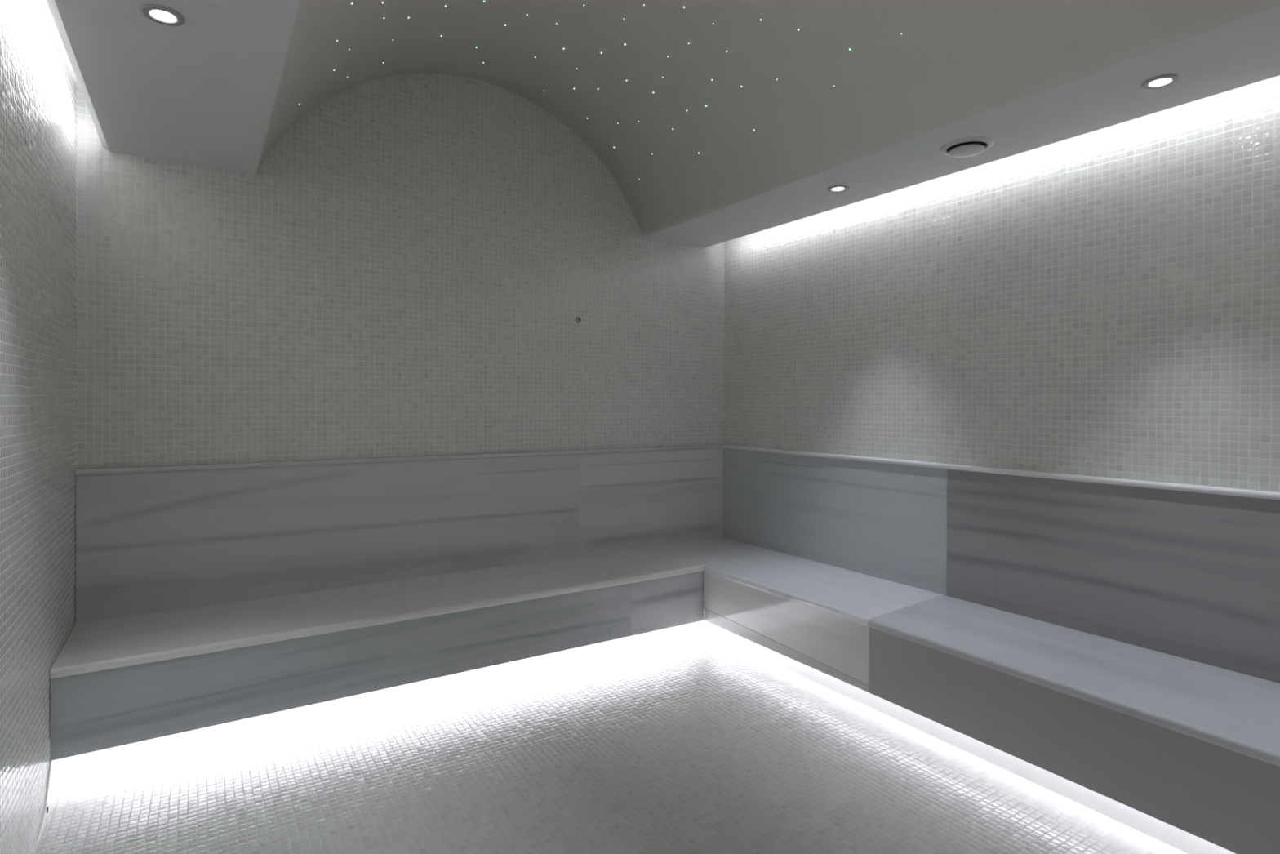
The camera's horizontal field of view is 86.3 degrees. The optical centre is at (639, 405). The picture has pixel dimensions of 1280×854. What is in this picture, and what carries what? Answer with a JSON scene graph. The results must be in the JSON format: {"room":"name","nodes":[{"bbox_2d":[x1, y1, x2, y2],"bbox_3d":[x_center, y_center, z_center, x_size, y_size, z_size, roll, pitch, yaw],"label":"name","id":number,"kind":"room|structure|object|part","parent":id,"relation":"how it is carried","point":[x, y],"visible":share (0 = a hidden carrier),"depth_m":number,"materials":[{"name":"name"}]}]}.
{"room":"spa","nodes":[
{"label":"spa","id":0,"kind":"room"},
{"bbox_2d":[0,0,75,853],"bbox_3d":[-0.980,-0.256,0.669,0.120,3.100,4.840,0,0,-33],"label":"wall","id":1,"kind":"structure","parent":0,"point":[37,88],"depth_m":1.95,"materials":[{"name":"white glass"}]},
{"bbox_2d":[31,758,61,853],"bbox_3d":[-0.831,1.223,0.554,0.007,0.145,4.222,0,0,-33],"label":"baseboard","id":2,"kind":"structure","parent":1,"relation":"attached to","point":[54,778],"depth_m":2.16,"materials":[{"name":"white stone"}]},
{"bbox_2d":[75,73,724,469],"bbox_3d":[-0.851,-0.274,3.561,3.231,3.100,0.120,0,0,-33],"label":"wall","id":3,"kind":"structure","parent":0,"point":[409,269],"depth_m":3.26,"materials":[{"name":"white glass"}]},
{"bbox_2d":[574,316,581,323],"bbox_3d":[-0.341,-0.479,3.804,0.038,0.038,0.020,0,0,-33],"label":"steam nozzle","id":4,"kind":"object","parent":3,"relation":"attached to","point":[578,319],"visible":1,"depth_m":3.80,"materials":[{"name":"metal"}]},
{"bbox_2d":[35,632,1187,853],"bbox_3d":[0.420,1.355,1.588,3.471,0.120,4.840,0,0,-33],"label":"floor","id":5,"kind":"structure","parent":0,"point":[701,744],"depth_m":2.33,"materials":[{"name":"white tile"}]},
{"bbox_2d":[49,444,1279,853],"bbox_3d":[0.423,0.779,1.584,3.228,1.031,4.597,0,0,-33],"label":"bench","id":6,"kind":"object","parent":5,"relation":"on","point":[1111,646],"visible":1,"depth_m":2.77,"materials":[{"name":"white stone"}]},
{"bbox_3d":[-1.258,0.553,3.221,2.177,0.567,0.018,0,0,-33],"label":"backrest panel","id":7,"kind":"part","parent":6,"relation":"part of","materials":[{"name":"stone"}]},
{"bbox_3d":[-0.969,1.002,2.777,2.182,0.263,0.020,0,0,-33],"label":"panel","id":8,"kind":"part","parent":6,"relation":"part of","materials":[{"name":"stone"}]},
{"bbox_3d":[-0.671,0.854,3.280,3.227,0.030,0.561,0,0,-33],"label":"seat","id":9,"kind":"part","parent":6,"relation":"part of","materials":[{"name":"stone"}]},
{"bbox_3d":[0.098,0.554,4.097,1.050,0.567,0.018,0,0,-33],"label":"backrest panel","id":10,"kind":"part","parent":6,"relation":"part of","materials":[{"name":"stone"}]},
{"bbox_3d":[0.141,1.003,3.493,0.458,0.263,0.020,0,0,-33],"label":"panel","id":11,"kind":"part","parent":6,"relation":"part of","materials":[{"name":"stone"}]},
{"bbox_3d":[0.634,0.993,3.171,0.020,0.234,1.055,0,0,-33],"label":"panel","id":12,"kind":"part","parent":6,"relation":"part of","materials":[{"name":"stone"}]},
{"bbox_3d":[0.720,0.859,3.553,0.594,0.030,1.610,0,0,-33],"label":"seat","id":13,"kind":"part","parent":6,"relation":"part of","materials":[{"name":"stone"}]},
{"bbox_3d":[0.959,0.561,3.715,0.018,0.567,1.557,0,0,-33],"label":"backrest panel","id":14,"kind":"part","parent":6,"relation":"part of","materials":[{"name":"stone"}]},
{"bbox_3d":[1.559,0.871,2.252,0.594,0.030,1.589,0,0,-33],"label":"seat","id":15,"kind":"part","parent":6,"relation":"part of","materials":[{"name":"stone"}]},
{"bbox_3d":[1.337,1.018,2.080,0.020,0.263,1.539,0,0,-33],"label":"panel","id":16,"kind":"part","parent":6,"relation":"part of","materials":[{"name":"stone"}]},
{"bbox_3d":[1.799,0.573,2.412,0.018,0.567,1.543,0,0,-33],"label":"backrest panel","id":17,"kind":"part","parent":6,"relation":"part of","materials":[{"name":"stone"}]},
{"bbox_2d":[41,0,1279,247],"bbox_3d":[0.434,-1.392,1.570,3.231,0.826,4.600,0,0,-33],"label":"ceiling","id":18,"kind":"structure","parent":0,"point":[219,89],"depth_m":2.55,"materials":[{"name":"paint"}]},
{"bbox_2d":[140,4,185,26],"bbox_3d":[-1.204,-0.985,1.724,0.093,0.006,0.093,0,0,-33],"label":"recessed light","id":19,"kind":"object","parent":18,"relation":"in","point":[162,15],"visible":1,"depth_m":1.72,"materials":[{"name":"grey metal"}]},
{"bbox_2d":[827,185,848,192],"bbox_3d":[0.898,-0.983,3.096,0.093,0.006,0.093,0,0,-33],"label":"recessed light","id":20,"kind":"object","parent":18,"relation":"in","point":[835,188],"visible":1,"depth_m":3.09,"materials":[{"name":"grey metal"}]},
{"bbox_2d":[940,136,994,157],"bbox_3d":[1.234,-0.968,2.579,0.184,0.026,0.184,0,0,-33],"label":"ceiling vent","id":21,"kind":"object","parent":18,"relation":"in","point":[966,147],"visible":1,"depth_m":2.55,"materials":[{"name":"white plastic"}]},
{"bbox_2d":[1141,73,1179,89],"bbox_3d":[1.565,-0.974,2.054,0.093,0.006,0.093,0,0,-33],"label":"recessed light","id":22,"kind":"object","parent":18,"relation":"in","point":[1165,80],"visible":1,"depth_m":2.05,"materials":[{"name":"grey metal"}]},
{"bbox_2d":[723,75,1279,491],"bbox_3d":[1.836,-0.254,2.486,0.120,3.100,4.840,0,0,-33],"label":"wall","id":23,"kind":"structure","parent":0,"point":[1104,302],"depth_m":2.71,"materials":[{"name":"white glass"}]}
]}

